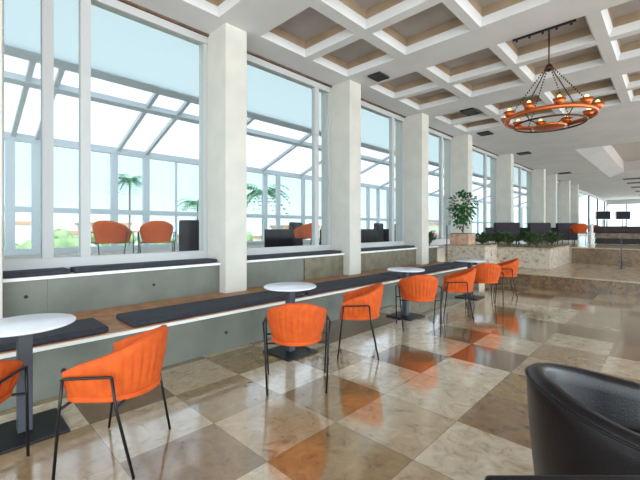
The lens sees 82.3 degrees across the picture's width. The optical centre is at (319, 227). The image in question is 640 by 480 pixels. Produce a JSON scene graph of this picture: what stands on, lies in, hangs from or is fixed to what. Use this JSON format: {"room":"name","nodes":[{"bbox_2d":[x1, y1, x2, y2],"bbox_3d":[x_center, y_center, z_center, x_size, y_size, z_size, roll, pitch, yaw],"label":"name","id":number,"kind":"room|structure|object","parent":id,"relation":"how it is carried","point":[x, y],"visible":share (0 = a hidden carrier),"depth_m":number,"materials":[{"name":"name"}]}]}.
{"room":"hotel lobby lounge","nodes":[
{"label":"hotel lobby lounge","id":0,"kind":"room"},
{"bbox_2d":[4,236,521,261],"bbox_3d":[9.681,4.025,22.270,6.215,6.750,54.500,0,0,44],"label":"floor","id":1,"kind":"structure","parent":0,"point":[440,249],"depth_m":9.71,"materials":[{"name":"tile"}]},
{"bbox_2d":[91,220,133,254],"bbox_3d":[-3.482,0.265,6.088,0.597,0.774,0.511,0,0,-8],"label":"tub chair","id":2,"kind":"object","parent":1,"relation":"on","point":[104,231],"visible":0.99,"depth_m":5.91,"materials":[{"name":"orange fabric"}]},
{"bbox_2d":[137,221,175,252],"bbox_3d":[-2.822,0.265,6.339,0.597,0.774,0.511,0,0,-29],"label":"tub chair","id":3,"kind":"object","parent":1,"relation":"on","point":[152,231],"visible":0.99,"depth_m":6.15,"materials":[{"name":"orange fabric"}]},
{"bbox_2d":[179,220,198,250],"bbox_3d":[-2.252,0.250,7.290,0.920,0.800,0.780,0,0,-9],"label":"lounge armchair","id":4,"kind":"object","parent":1,"relation":"on","point":[188,229],"visible":0.23,"depth_m":6.86,"materials":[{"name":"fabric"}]},
{"bbox_2d":[4,131,525,255],"bbox_3d":[7.455,-0.805,24.007,0.120,2.910,55.090,0,0,44],"label":"window","id":5,"kind":"structure","parent":1,"relation":"on","point":[10,208],"depth_m":10.28,"materials":[{"name":"grey paint"}]},
{"bbox_2d":[4,0,585,206],"bbox_3d":[9.636,-3.111,22.314,5.790,1.976,54.500,0,0,44],"label":"roof frame","id":6,"kind":"object","parent":5,"relation":"on","point":[145,79],"visible":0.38,"depth_m":8.62,"materials":[{"name":"grey paint"}]},
{"bbox_2d":[264,222,302,246],"bbox_3d":[-0.935,0.250,9.598,0.780,0.800,0.920,0,0,12],"label":"lounge armchair","id":7,"kind":"object","parent":1,"relation":"on","point":[272,237],"visible":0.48,"depth_m":9.15,"materials":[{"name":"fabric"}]},
{"bbox_2d":[292,223,319,245],"bbox_3d":[-0.305,0.265,8.791,0.597,0.774,0.511,0,0,-40],"label":"tub chair","id":8,"kind":"object","parent":1,"relation":"on","point":[304,231],"visible":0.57,"depth_m":8.58,"materials":[{"name":"orange fabric"}]},
{"bbox_2d":[361,223,383,242],"bbox_3d":[1.478,0.250,11.197,0.780,0.800,0.920,0,0,20],"label":"lounge armchair","id":9,"kind":"object","parent":1,"relation":"on","point":[376,234],"visible":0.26,"depth_m":10.74,"materials":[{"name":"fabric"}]},
{"bbox_2d":[384,229,388,241],"bbox_3d":[2.441,0.250,12.897,0.780,0.800,0.920,0,0,20],"label":"lounge armchair","id":10,"kind":"object","parent":1,"relation":"on","point":[386,231],"visible":0.02,"depth_m":12.47,"materials":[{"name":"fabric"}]},
{"bbox_2d":[91,3,524,170],"bbox_3d":[11.809,-3.900,20.217,0.170,1.800,54.500,0,0,44],"label":"wall","id":11,"kind":"structure","parent":0,"point":[91,3],"depth_m":5.83,"materials":[{"name":"paint"}]},
{"bbox_2d":[3,0,207,270],"bbox_3d":[-2.641,-1.228,4.846,0.100,3.485,2.470,0,0,44],"label":"window","id":12,"kind":"structure","parent":11,"relation":"in","point":[47,260],"depth_m":4.50,"materials":[{"name":"grey paint"}]},
{"bbox_2d":[118,0,208,36],"bbox_3d":[-2.630,-3.015,4.836,0.150,0.090,2.470,0,0,44],"label":"trim","id":13,"kind":"structure","parent":11,"relation":"attached to","point":[127,2],"depth_m":5.16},
{"bbox_2d":[247,54,330,254],"bbox_3d":[-0.666,-1.228,6.894,0.100,3.485,2.480,0,0,44],"label":"window","id":14,"kind":"structure","parent":11,"relation":"in","point":[316,87],"depth_m":7.44,"materials":[{"name":"grey paint"}]},
{"bbox_2d":[247,50,331,87],"bbox_3d":[-0.655,-3.015,6.884,0.150,0.090,2.480,0,0,44],"label":"trim","id":15,"kind":"structure","parent":11,"relation":"attached to","point":[248,52],"depth_m":6.83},
{"bbox_2d":[361,100,403,247],"bbox_3d":[1.347,-1.228,8.981,0.100,3.485,2.580,0,0,44],"label":"window","id":16,"kind":"structure","parent":11,"relation":"in","point":[392,117],"depth_m":9.49,"materials":[{"name":"grey paint"}]},
{"bbox_2d":[361,98,405,117],"bbox_3d":[1.358,-3.015,8.971,0.150,0.090,2.580,0,0,44],"label":"trim","id":17,"kind":"structure","parent":11,"relation":"attached to","point":[362,99],"depth_m":9.09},
{"bbox_2d":[429,128,451,244],"bbox_3d":[3.402,-1.228,11.112,0.100,3.485,2.600,0,0,44],"label":"window","id":18,"kind":"structure","parent":11,"relation":"in","point":[441,136],"depth_m":11.51,"materials":[{"name":"grey paint"}]},
{"bbox_2d":[429,126,452,136],"bbox_3d":[3.413,-3.015,11.101,0.150,0.090,2.600,0,0,44],"label":"trim","id":19,"kind":"structure","parent":11,"relation":"attached to","point":[429,126],"depth_m":11.34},
{"bbox_2d":[472,144,497,155],"bbox_3d":[5.933,-3.015,13.714,0.150,0.090,3.920,0,0,44],"label":"trim","id":20,"kind":"structure","parent":11,"relation":"attached to","point":[472,144],"depth_m":13.96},
{"bbox_2d":[0,283,639,479],"bbox_3d":[3.242,1.500,0.624,14.200,0.200,14.400,0,0,44],"label":"floor","id":21,"kind":"structure","parent":0,"point":[451,403],"depth_m":2.92,"materials":[{"name":"tile"}]},
{"bbox_2d":[0,360,29,455],"bbox_3d":[-1.998,1.015,1.946,0.597,0.774,0.511,0,0,-14],"label":"tub chair","id":22,"kind":"object","parent":21,"relation":"on","point":[10,370],"visible":1,"depth_m":2.13,"materials":[{"name":"orange fabric"}]},
{"bbox_2d":[0,313,75,454],"bbox_3d":[-2.026,1.025,2.509,0.590,0.750,0.590,0,0,44],"label":"bistro table","id":23,"kind":"object","parent":21,"relation":"on","point":[42,425],"visible":0.98,"depth_m":2.49,"materials":[{"name":"white metal"}]},
{"bbox_2d":[51,325,170,479],"bbox_3d":[-1.232,1.015,2.297,0.511,0.774,0.597,0,0,0],"label":"tub chair","id":24,"kind":"object","parent":21,"relation":"on","point":[134,365],"visible":1,"depth_m":2.08,"materials":[{"name":"orange fabric"}]},
{"bbox_2d":[0,268,466,410],"bbox_3d":[-1.388,1.300,5.090,1.665,0.600,14.400,0,0,44],"label":"bench base","id":25,"kind":"object","parent":21,"relation":"on","point":[191,340],"visible":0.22,"depth_m":3.92,"materials":[{"name":"concrete"}]},
{"bbox_2d":[3,247,436,317],"bbox_3d":[-1.809,0.775,5.496,0.495,0.450,14.400,0,0,44],"label":"panel","id":26,"kind":"structure","parent":25,"relation":"on","point":[67,295],"depth_m":4.79,"materials":[{"name":"concrete"}]},
{"bbox_2d":[47,279,47,312],"bbox_3d":[-2.271,0.751,4.661,0.004,0.403,1.956,0,0,44],"label":"trim","id":27,"kind":"structure","parent":26,"relation":"attached to","point":[47,279],"depth_m":3.96,"materials":[{"name":"metal"}]},
{"bbox_2d":[3,246,437,282],"bbox_3d":[-1.791,0.532,5.479,0.505,0.035,14.400,0,0,44],"label":"trim","id":28,"kind":"structure","parent":26,"relation":"on","point":[71,274],"depth_m":4.71,"materials":[{"name":"white paint"}]},
{"bbox_2d":[3,267,70,278],"bbox_3d":[-3.811,0.487,3.273,0.290,0.055,2.620,0,0,44],"label":"bench cushion","id":29,"kind":"object","parent":28,"relation":"on","point":[62,270],"visible":1,"depth_m":3.92,"materials":[{"name":"fabric"}]},
{"bbox_2d":[70,258,216,272],"bbox_3d":[-2.249,0.487,4.892,0.290,0.055,1.800,0,0,44],"label":"bench cushion","id":30,"kind":"object","parent":28,"relation":"on","point":[109,267],"visible":0.94,"depth_m":4.68,"materials":[{"name":"fabric"}]},
{"bbox_2d":[247,250,341,259],"bbox_3d":[-0.486,0.487,6.720,0.290,0.055,2.400,0,0,44],"label":"bench cushion","id":31,"kind":"object","parent":28,"relation":"on","point":[294,254],"visible":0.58,"depth_m":6.58,"materials":[{"name":"fabric"}]},
{"bbox_2d":[361,245,414,251],"bbox_3d":[1.528,0.487,8.808,0.290,0.055,2.500,0,0,44],"label":"bench cushion","id":32,"kind":"object","parent":28,"relation":"on","point":[401,246],"visible":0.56,"depth_m":8.67,"materials":[{"name":"fabric"}]},
{"bbox_2d":[429,231,436,245],"bbox_3d":[3.143,0.290,10.484,0.465,0.452,0.469,0,0,44],"label":"shrub","id":33,"kind":"object","parent":28,"relation":"on","point":[431,235],"visible":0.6,"depth_m":10.39,"materials":[{"name":"green plant"}]},
{"bbox_2d":[0,265,474,358],"bbox_3d":[-1.208,0.979,4.916,1.235,0.032,14.400,0,0,44],"label":"trim","id":34,"kind":"structure","parent":25,"relation":"on","point":[64,344],"depth_m":3.74,"materials":[{"name":"white paint"}]},
{"bbox_2d":[0,261,478,353],"bbox_3d":[-1.220,0.960,4.900,1.180,0.010,14.360,0,0,44],"label":"bench","id":35,"kind":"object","parent":34,"relation":"on","point":[107,316],"depth_m":4.51,"materials":[{"name":"brown wood"}]},
{"bbox_2d":[0,0,2,318],"bbox_3d":[-3.508,-1.030,3.710,0.800,3.980,0.370,0,0,44],"label":"column","id":36,"kind":"structure","parent":35,"relation":"on","point":[1,1],"depth_m":3.56,"materials":[{"name":"paint"}]},
{"bbox_2d":[0,318,108,351],"bbox_3d":[-3.062,0.925,2.515,0.500,0.060,2.770,0,0,44],"label":"bench cushion","id":37,"kind":"object","parent":35,"relation":"on","point":[88,326],"visible":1,"depth_m":3.15,"materials":[{"name":"fabric"}]},
{"bbox_2d":[116,290,304,326],"bbox_3d":[-1.170,0.925,4.477,0.500,0.060,2.280,0,0,44],"label":"bench cushion","id":38,"kind":"object","parent":35,"relation":"on","point":[144,317],"visible":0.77,"depth_m":4.12,"materials":[{"name":"fabric"}]},
{"bbox_2d":[199,23,246,292],"bbox_3d":[-1.536,-1.030,5.754,0.800,3.980,0.370,0,0,44],"label":"column","id":39,"kind":"structure","parent":35,"relation":"on","point":[227,45],"depth_m":5.49,"materials":[{"name":"paint"}]},
{"bbox_2d":[321,80,360,274],"bbox_3d":[0.442,-1.030,7.805,0.800,3.980,0.370,0,0,44],"label":"column","id":40,"kind":"structure","parent":35,"relation":"on","point":[345,97],"depth_m":7.58,"materials":[{"name":"paint"}]},
{"bbox_2d":[301,274,397,294],"bbox_3d":[0.472,0.925,6.179,0.500,0.060,2.350,0,0,44],"label":"bench cushion","id":41,"kind":"object","parent":35,"relation":"on","point":[327,286],"visible":0.71,"depth_m":6.01,"materials":[{"name":"fabric"}]},
{"bbox_2d":[395,113,428,264],"bbox_3d":[2.490,-1.030,9.928,0.800,3.980,0.370,0,0,44],"label":"column","id":42,"kind":"structure","parent":35,"relation":"on","point":[416,126],"depth_m":9.69,"materials":[{"name":"paint"}]},
{"bbox_2d":[379,265,451,278],"bbox_3d":[2.120,0.925,7.888,0.500,0.060,2.300,0,0,44],"label":"bench cushion","id":43,"kind":"object","parent":35,"relation":"on","point":[432,268],"visible":0.73,"depth_m":7.78,"materials":[{"name":"fabric"}]},
{"bbox_2d":[444,225,448,262],"bbox_3d":[3.509,0.439,10.120,0.180,1.030,0.180,0,0,44],"label":"stanchion","id":44,"kind":"object","parent":35,"relation":"on","point":[446,225],"visible":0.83,"depth_m":10.12,"materials":[{"name":"grey metal"}]},
{"bbox_2d":[436,261,476,268],"bbox_3d":[3.457,0.925,9.274,0.500,0.060,1.450,0,0,44],"label":"bench cushion","id":45,"kind":"object","parent":35,"relation":"on","point":[456,264],"visible":0.57,"depth_m":8.97,"materials":[{"name":"fabric"}]},
{"bbox_2d":[263,282,317,361],"bbox_3d":[-0.336,1.025,4.131,0.590,0.750,0.590,0,0,44],"label":"bistro table","id":46,"kind":"object","parent":21,"relation":"on","point":[287,353],"visible":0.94,"depth_m":4.08,"materials":[{"name":"white"}]},
{"bbox_2d":[262,303,330,394],"bbox_3d":[-0.207,1.015,3.273,0.597,0.774,0.511,0,0,-4],"label":"tub chair","id":47,"kind":"object","parent":21,"relation":"on","point":[290,324],"visible":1,"depth_m":3.08,"materials":[{"name":"orange fabric"}]},
{"bbox_2d":[337,283,382,359],"bbox_3d":[0.461,1.015,4.151,0.511,0.774,0.597,0,0,5],"label":"tub chair","id":48,"kind":"object","parent":21,"relation":"on","point":[364,303],"visible":1,"depth_m":3.93,"materials":[{"name":"orange fabric"}]},
{"bbox_2d":[386,267,424,320],"bbox_3d":[1.359,1.025,5.803,0.590,0.750,0.590,0,0,44],"label":"bistro table","id":49,"kind":"object","parent":21,"relation":"on","point":[406,315],"visible":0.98,"depth_m":5.76,"materials":[{"name":"white"}]},
{"bbox_2d":[395,275,441,331],"bbox_3d":[1.385,1.015,5.126,0.597,0.774,0.511,0,0,3],"label":"tub chair","id":50,"kind":"object","parent":21,"relation":"on","point":[416,288],"visible":1,"depth_m":4.94,"materials":[{"name":"orange fabric"}]},
{"bbox_2d":[441,267,475,320],"bbox_3d":[2.205,1.015,5.829,0.511,0.774,0.597,0,0,14],"label":"tub chair","id":51,"kind":"object","parent":21,"relation":"on","point":[462,281],"visible":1,"depth_m":5.62,"materials":[{"name":"orange fabric"}]},
{"bbox_2d":[454,259,485,299],"bbox_3d":[3.028,1.025,7.389,0.590,0.750,0.590,0,0,44],"label":"bistro table","id":52,"kind":"object","parent":21,"relation":"on","point":[470,262],"visible":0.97,"depth_m":7.34,"materials":[{"name":"white"}]},
{"bbox_2d":[465,263,503,305],"bbox_3d":[3.038,1.015,6.740,0.597,0.774,0.511,0,0,5],"label":"tub chair","id":53,"kind":"object","parent":21,"relation":"on","point":[486,273],"visible":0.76,"depth_m":6.54,"materials":[{"name":"orange fabric"}]},
{"bbox_2d":[491,258,518,297],"bbox_3d":[3.856,1.015,7.611,0.511,0.774,0.597,0,0,20],"label":"tub chair","id":54,"kind":"object","parent":21,"relation":"on","point":[509,268],"visible":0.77,"depth_m":7.40,"materials":[{"name":"orange fabric"}]},
{"bbox_2d":[485,475,639,479],"bbox_3d":[0.720,1.028,0.700,0.570,0.745,0.560,0,0,0],"label":"side table","id":55,"kind":"object","parent":21,"relation":"on","point":[489,477],"visible":1,"depth_m":0.96,"materials":[{"name":"black leather"}]},
{"bbox_2d":[498,263,639,296],"bbox_3d":[10.170,1.350,6.634,12.570,0.500,3.930,0,0,44],"label":"platform","id":56,"kind":"object","parent":21,"relation":"on","point":[609,279],"visible":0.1,"depth_m":8.57,"materials":[{"name":"brown stone"}]},
{"bbox_2d":[444,244,496,263],"bbox_3d":[4.254,0.780,10.346,1.140,0.640,0.940,0,0,44],"label":"stone planter","id":57,"kind":"object","parent":56,"relation":"on","point":[487,252],"visible":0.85,"depth_m":10.01,"materials":[{"name":"stone"}]},
{"bbox_2d":[446,189,478,244],"bbox_3d":[4.087,-0.320,10.490,0.898,1.560,0.878,0,0,-24],"label":"potted tree","id":58,"kind":"object","parent":57,"relation":"on","point":[455,238],"visible":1,"depth_m":10.38,"materials":[{"name":"green plant"}]},
{"bbox_2d":[487,243,569,268],"bbox_3d":[6.158,0.820,11.427,2.340,0.560,2.580,0,0,44],"label":"stone planter","id":59,"kind":"object","parent":56,"relation":"on","point":[543,256],"visible":0.65,"depth_m":10.21,"materials":[{"name":"stone"}]},
{"bbox_2d":[474,231,492,243],"bbox_3d":[5.000,0.313,11.325,0.795,0.451,0.804,0,0,44],"label":"shrub","id":60,"kind":"object","parent":59,"relation":"in","point":[483,238],"visible":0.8,"depth_m":11.14,"materials":[{"name":"green plant"}]},
{"bbox_2d":[490,231,505,244],"bbox_3d":[5.762,0.309,11.824,0.796,0.458,0.740,0,0,44],"label":"shrub","id":61,"kind":"object","parent":59,"relation":"in","point":[494,234],"visible":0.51,"depth_m":11.78,"materials":[{"name":"green plant"}]},
{"bbox_2d":[495,232,520,245],"bbox_3d":[5.580,0.309,10.877,0.750,0.458,0.790,0,0,44],"label":"shrub","id":62,"kind":"object","parent":59,"relation":"on","point":[509,239],"visible":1,"depth_m":10.79,"materials":[{"name":"green plant"}]},
{"bbox_2d":[518,231,542,244],"bbox_3d":[6.456,0.312,11.278,0.738,0.452,0.826,0,0,44],"label":"shrub","id":63,"kind":"object","parent":59,"relation":"on","point":[523,233],"visible":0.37,"depth_m":11.27,"materials":[{"name":"green plant"}]},
{"bbox_2d":[522,231,551,246],"bbox_3d":[6.146,0.305,10.401,0.812,0.466,0.785,0,0,44],"label":"shrub","id":64,"kind":"object","parent":59,"relation":"on","point":[534,240],"visible":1,"depth_m":10.33,"materials":[{"name":"green plant"}]},
{"bbox_2d":[540,231,564,244],"bbox_3d":[7.277,0.308,11.520,0.805,0.461,0.798,0,0,44],"label":"shrub","id":65,"kind":"object","parent":59,"relation":"on","point":[554,239],"visible":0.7,"depth_m":11.38,"materials":[{"name":"green plant"}]},
{"bbox_2d":[617,237,625,268],"bbox_3d":[8.155,0.669,9.900,0.180,0.860,0.180,0,0,44],"label":"stanchion","id":66,"kind":"object","parent":56,"relation":"on","point":[621,237],"visible":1,"depth_m":9.89,"materials":[{"name":"grey metal"}]},
{"bbox_2d":[524,362,639,474],"bbox_3d":[1.230,1.011,1.472,0.709,0.784,0.816,0,0,14],"label":"leather armchair","id":67,"kind":"object","parent":21,"relation":"on","point":[582,421],"visible":0.98,"depth_m":1.42,"materials":[{"name":"black leather"}]},
{"bbox_2d":[128,0,639,199],"bbox_3d":[17.125,-3.425,15.091,14.300,0.850,54.500,0,0,44],"label":"ceiling","id":68,"kind":"structure","parent":0,"point":[440,59],"depth_m":6.65,"materials":[{"name":"paint"}]},
{"bbox_2d":[368,71,388,81],"bbox_3d":[1.157,-2.982,7.220,0.280,0.035,0.340,0,0,44],"label":"ceiling vent","id":69,"kind":"object","parent":68,"relation":"in","point":[379,76],"visible":1,"depth_m":7.18,"materials":[{"name":"black metal"}]},
{"bbox_2d":[460,107,480,115],"bbox_3d":[3.868,-2.982,9.412,0.320,0.035,0.540,0,0,44],"label":"ceiling vent","id":70,"kind":"object","parent":68,"relation":"in","point":[470,111],"visible":1,"depth_m":9.36,"materials":[{"name":"black metal"}]},
{"bbox_2d":[477,131,493,135],"bbox_3d":[5.215,-2.982,11.558,0.360,0.035,0.440,0,0,44],"label":"ceiling vent","id":71,"kind":"object","parent":68,"relation":"in","point":[485,133],"visible":1,"depth_m":11.50,"materials":[{"name":"black metal"}]},
{"bbox_2d":[516,151,531,154],"bbox_3d":[8.158,-2.982,14.639,0.440,0.035,0.440,0,0,44],"label":"ceiling vent","id":72,"kind":"object","parent":68,"relation":"in","point":[528,152],"visible":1,"depth_m":14.59,"materials":[{"name":"black metal"}]},
{"bbox_2d":[512,19,575,42],"bbox_3d":[3.372,-2.970,5.542,0.840,0.060,0.036,0,0,44],"label":"track bar","id":73,"kind":"object","parent":68,"relation":"attached to","point":[570,22],"visible":1,"depth_m":5.52,"materials":[{"name":"black metal"}]},
{"bbox_2d":[501,30,604,132],"bbox_3d":[3.598,-2.405,5.750,1.376,1.690,1.354,0,0,44],"label":"chandelier","id":74,"kind":"object","parent":68,"relation":"hanging from","point":[593,109],"visible":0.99,"depth_m":5.59,"materials":[{"name":"orange metal"}]},
{"bbox_2d":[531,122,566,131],"bbox_3d":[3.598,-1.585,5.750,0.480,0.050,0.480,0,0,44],"label":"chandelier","id":75,"kind":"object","parent":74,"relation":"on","point":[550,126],"depth_m":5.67,"materials":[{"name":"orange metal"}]},
{"bbox_2d":[444,134,471,247],"bbox_3d":[4.552,-0.960,12.066,0.800,4.120,0.370,0,0,44],"label":"column","id":76,"kind":"structure","parent":0,"point":[461,144],"depth_m":11.87,"materials":[{"name":"paint"}]},
{"bbox_2d":[486,235,639,266],"bbox_3d":[23.502,1.100,21.631,14.200,1.000,36.230,0,0,44],"label":"floor","id":77,"kind":"structure","parent":0,"point":[579,252],"depth_m":11.19,"materials":[{"name":"brown stone"}]},
{"bbox_2d":[490,154,513,242],"bbox_3d":[7.530,-1.205,15.154,0.800,3.630,0.370,0,0,44],"label":"column","id":78,"kind":"structure","parent":77,"relation":"on","point":[505,162],"depth_m":14.98,"materials":[{"name":"paint"}]},
{"bbox_2d":[472,146,496,238],"bbox_3d":[5.922,-1.228,13.725,0.100,3.485,3.920,0,0,44],"label":"window","id":79,"kind":"structure","parent":78,"relation":"attached to","point":[485,154],"depth_m":14.22,"materials":[{"name":"grey paint"}]},
{"bbox_2d":[514,163,532,226],"bbox_3d":[9.234,-1.228,17.158,0.100,3.485,4.880,0,0,44],"label":"window","id":80,"kind":"structure","parent":78,"relation":"attached to","point":[519,167],"depth_m":17.46,"materials":[{"name":"grey paint"}]},
{"bbox_2d":[485,222,519,243],"bbox_3d":[6.763,0.200,13.590,0.920,0.800,0.780,0,0,-1],"label":"lounge armchair","id":81,"kind":"object","parent":77,"relation":"on","point":[514,227],"visible":0.48,"depth_m":13.20,"materials":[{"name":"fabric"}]},
{"bbox_2d":[518,223,550,243],"bbox_3d":[8.323,0.200,14.290,0.920,0.800,0.780,0,0,-9],"label":"lounge armchair","id":82,"kind":"object","parent":77,"relation":"on","point":[542,228],"visible":0.38,"depth_m":13.92,"materials":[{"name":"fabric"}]},
{"bbox_2d":[526,169,545,226],"bbox_3d":[11.175,-1.205,18.933,0.800,3.630,0.370,0,0,44],"label":"column","id":83,"kind":"structure","parent":77,"relation":"on","point":[538,175],"depth_m":18.74,"materials":[{"name":"paint"}]},
{"bbox_2d":[546,174,556,227],"bbox_3d":[12.980,-1.205,20.804,0.800,3.630,0.370,0,0,44],"label":"column","id":84,"kind":"structure","parent":77,"relation":"on","point":[551,180],"depth_m":20.54,"materials":[{"name":"paint"}]},
{"bbox_2d":[557,181,559,222],"bbox_3d":[14.145,-1.228,22.250,0.100,3.485,3.330,0,0,44],"label":"window","id":85,"kind":"structure","parent":84,"relation":"attached to","point":[558,182],"depth_m":23.41,"materials":[{"name":"grey paint"}]},
{"bbox_2d":[546,223,577,242],"bbox_3d":[9.772,0.200,14.890,0.920,0.800,0.780,0,0,-9],"label":"lounge armchair","id":86,"kind":"object","parent":77,"relation":"on","point":[561,228],"visible":0.44,"depth_m":14.50,"materials":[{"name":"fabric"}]},
{"bbox_2d":[557,180,570,222],"bbox_3d":[15.548,-1.205,23.467,0.800,3.630,0.370,0,0,44],"label":"column","id":87,"kind":"structure","parent":77,"relation":"on","point":[565,186],"depth_m":23.24,"materials":[{"name":"paint"}]},
{"bbox_2d":[571,184,578,236],"bbox_3d":[17.561,-1.205,25.555,0.800,3.630,0.370,0,0,44],"label":"column","id":88,"kind":"structure","parent":77,"relation":"on","point":[574,188],"depth_m":25.28,"materials":[{"name":"paint"}]},
{"bbox_2d":[568,223,588,243],"bbox_3d":[9.690,0.215,13.689,0.597,0.774,0.511,0,0,20],"label":"tub chair","id":89,"kind":"object","parent":77,"relation":"on","point":[580,228],"visible":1,"depth_m":13.54,"materials":[{"name":"orange fabric"}]},
{"bbox_2d":[588,224,594,244],"bbox_3d":[9.791,0.235,13.200,0.200,0.730,0.200,0,0,44],"label":"pedestal","id":90,"kind":"object","parent":77,"relation":"on","point":[591,240],"visible":1,"depth_m":13.16,"materials":[{"name":"white paint"}]},
{"bbox_2d":[595,211,610,225],"bbox_3d":[17.011,-0.210,22.000,0.900,1.620,0.400,0,0,0],"label":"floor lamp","id":91,"kind":"object","parent":77,"relation":"on","point":[599,215],"visible":0.86,"depth_m":21.97,"materials":[{"name":"black"}]},
{"bbox_2d":[594,226,639,244],"bbox_3d":[11.539,0.260,12.636,3.240,0.640,0.840,0,0,44],"label":"sofa","id":92,"kind":"object","parent":77,"relation":"on","point":[630,235],"visible":1,"depth_m":13.01,"materials":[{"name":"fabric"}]},
{"bbox_2d":[615,211,630,225],"bbox_3d":[18.213,-0.210,22.000,0.900,1.620,0.400,0,0,0],"label":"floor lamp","id":93,"kind":"object","parent":77,"relation":"on","point":[619,215],"visible":0.86,"depth_m":21.97,"materials":[{"name":"black"}]},
{"bbox_2d":[606,199,639,225],"bbox_3d":[38.469,-1.200,32.294,20.940,3.600,0.100,0,0,44],"label":"window","id":94,"kind":"structure","parent":77,"relation":"on","point":[624,201],"depth_m":38.52,"materials":[{"name":"grey paint"}]},
{"bbox_3d":[24.246,1.050,32.723,0.200,1.100,19.230,0,0,44],"label":"wall","id":95,"kind":"structure","parent":0,"visible":0},
{"bbox_2d":[579,189,605,233],"bbox_3d":[24.246,-1.250,32.723,0.120,3.500,19.230,0,0,44],"label":"window","id":96,"kind":"structure","parent":95,"relation":"in","point":[589,195],"depth_m":31.73,"materials":[{"name":"grey paint"}]},
{"label":"outside","id":97,"kind":"structure","parent":0,"visible":0},
{"bbox_3d":[-56.093,7.600,137.460,248.400,0.400,520.000,0,0,44],"label":"ground","id":98,"kind":"structure","parent":97,"visible":0},
{"bbox_2d":[4,221,30,244],"bbox_3d":[-56.250,3.095,65.374,12.353,8.610,8.101,0,0,37],"label":"house","id":99,"kind":"structure","parent":98,"relation":"on","point":[22,228],"depth_m":62.61,"materials":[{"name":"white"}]},
{"bbox_2d":[17,239,66,248],"bbox_3d":[-20.185,3.979,26.502,3.210,6.842,3.281,0,0,-13],"label":"tree","id":100,"kind":"object","parent":98,"relation":"on","point":[57,243],"visible":0.02,"depth_m":25.59,"materials":[{"name":"green plant"}]},
{"bbox_2d":[54,228,78,246],"bbox_3d":[-22.092,3.690,31.300,3.118,7.420,3.442,0,0,44],"label":"tree","id":101,"kind":"object","parent":98,"relation":"on","point":[63,235],"visible":0.3,"depth_m":30.98,"materials":[{"name":"green plant"}]},
{"bbox_2d":[68,230,95,245],"bbox_3d":[-37.356,3.898,55.448,7.309,7.005,8.642,0,0,-29],"label":"house","id":102,"kind":"structure","parent":98,"relation":"on","point":[74,233],"depth_m":52.16,"materials":[{"name":"brown"}]},
{"bbox_2d":[91,231,96,244],"bbox_3d":[-30.262,3.733,49.860,2.865,7.335,2.277,0,0,44],"label":"tree","id":103,"kind":"object","parent":98,"relation":"on","point":[93,240],"visible":0.16,"depth_m":48.76,"materials":[{"name":"green plant"}]},
{"bbox_2d":[74,222,132,229],"bbox_3d":[-41.947,3.173,71.051,8.568,8.453,6.696,0,0,33],"label":"house","id":104,"kind":"structure","parent":98,"relation":"on","point":[77,223],"depth_m":70.20,"materials":[{"name":"brown"}]},
{"bbox_2d":[101,233,136,245],"bbox_3d":[-22.802,3.827,41.276,2.746,7.146,4.522,0,0,9],"label":"tree","id":105,"kind":"object","parent":98,"relation":"on","point":[135,238],"visible":0.06,"depth_m":41.26,"materials":[{"name":"green plant"}]},
{"bbox_2d":[107,174,141,244],"bbox_3d":[-8.088,2.580,15.499,1.597,9.641,1.597,0,0,44],"label":"palm tree","id":106,"kind":"object","parent":98,"relation":"on","point":[124,178],"visible":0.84,"depth_m":15.48,"materials":[{"name":"green plant"}]},
{"bbox_2d":[131,230,140,244],"bbox_3d":[-47.775,4.003,97.462,6.909,6.794,7.733,0,0,41],"label":"house","id":107,"kind":"structure","parent":98,"relation":"on","point":[134,231],"depth_m":93.52,"materials":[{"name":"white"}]},
{"bbox_2d":[177,198,198,219],"bbox_3d":[-6.718,2.874,20.003,2.220,9.053,2.209,0,0,44],"label":"palm tree","id":108,"kind":"object","parent":98,"relation":"on","point":[190,202],"visible":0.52,"depth_m":19.60,"materials":[{"name":"green plant"}]},
{"bbox_2d":[247,231,252,240],"bbox_3d":[-12.012,3.924,57.284,2.702,6.952,3.889,0,0,-2],"label":"tree","id":109,"kind":"object","parent":98,"relation":"on","point":[249,234],"visible":0.05,"depth_m":57.62,"materials":[{"name":"green plant"}]},
{"bbox_2d":[253,236,261,240],"bbox_3d":[-11.491,4.652,90.365,8.619,5.496,6.768,0,0,27],"label":"house","id":110,"kind":"structure","parent":98,"relation":"on","point":[255,238],"depth_m":88.65,"materials":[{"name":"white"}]},
{"bbox_2d":[247,183,289,213],"bbox_3d":[-3.009,2.567,19.002,2.995,9.668,2.992,0,0,44],"label":"palm tree","id":111,"kind":"object","parent":98,"relation":"on","point":[256,192],"visible":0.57,"depth_m":18.62,"materials":[{"name":"green plant"}]},
{"bbox_2d":[269,225,320,239],"bbox_3d":[-3.125,3.444,67.922,10.003,7.913,7.869,0,0,-33],"label":"house","id":112,"kind":"structure","parent":98,"relation":"on","point":[270,226],"depth_m":65.22,"materials":[{"name":"brown"}]},
{"bbox_2d":[429,222,438,231],"bbox_3d":[22.962,3.159,75.274,11.913,8.482,8.426,0,0,30],"label":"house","id":113,"kind":"structure","parent":98,"relation":"on","point":[433,226],"depth_m":71.09,"materials":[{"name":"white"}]},
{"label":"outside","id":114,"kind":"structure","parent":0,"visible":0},
{"bbox_2d":[4,206,624,238],"bbox_3d":[-70.836,-2.994,67.827,383.651,20.787,579.257,0,0,44],"label":"hills","id":115,"kind":"structure","parent":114,"point":[66,221],"depth_m":218.42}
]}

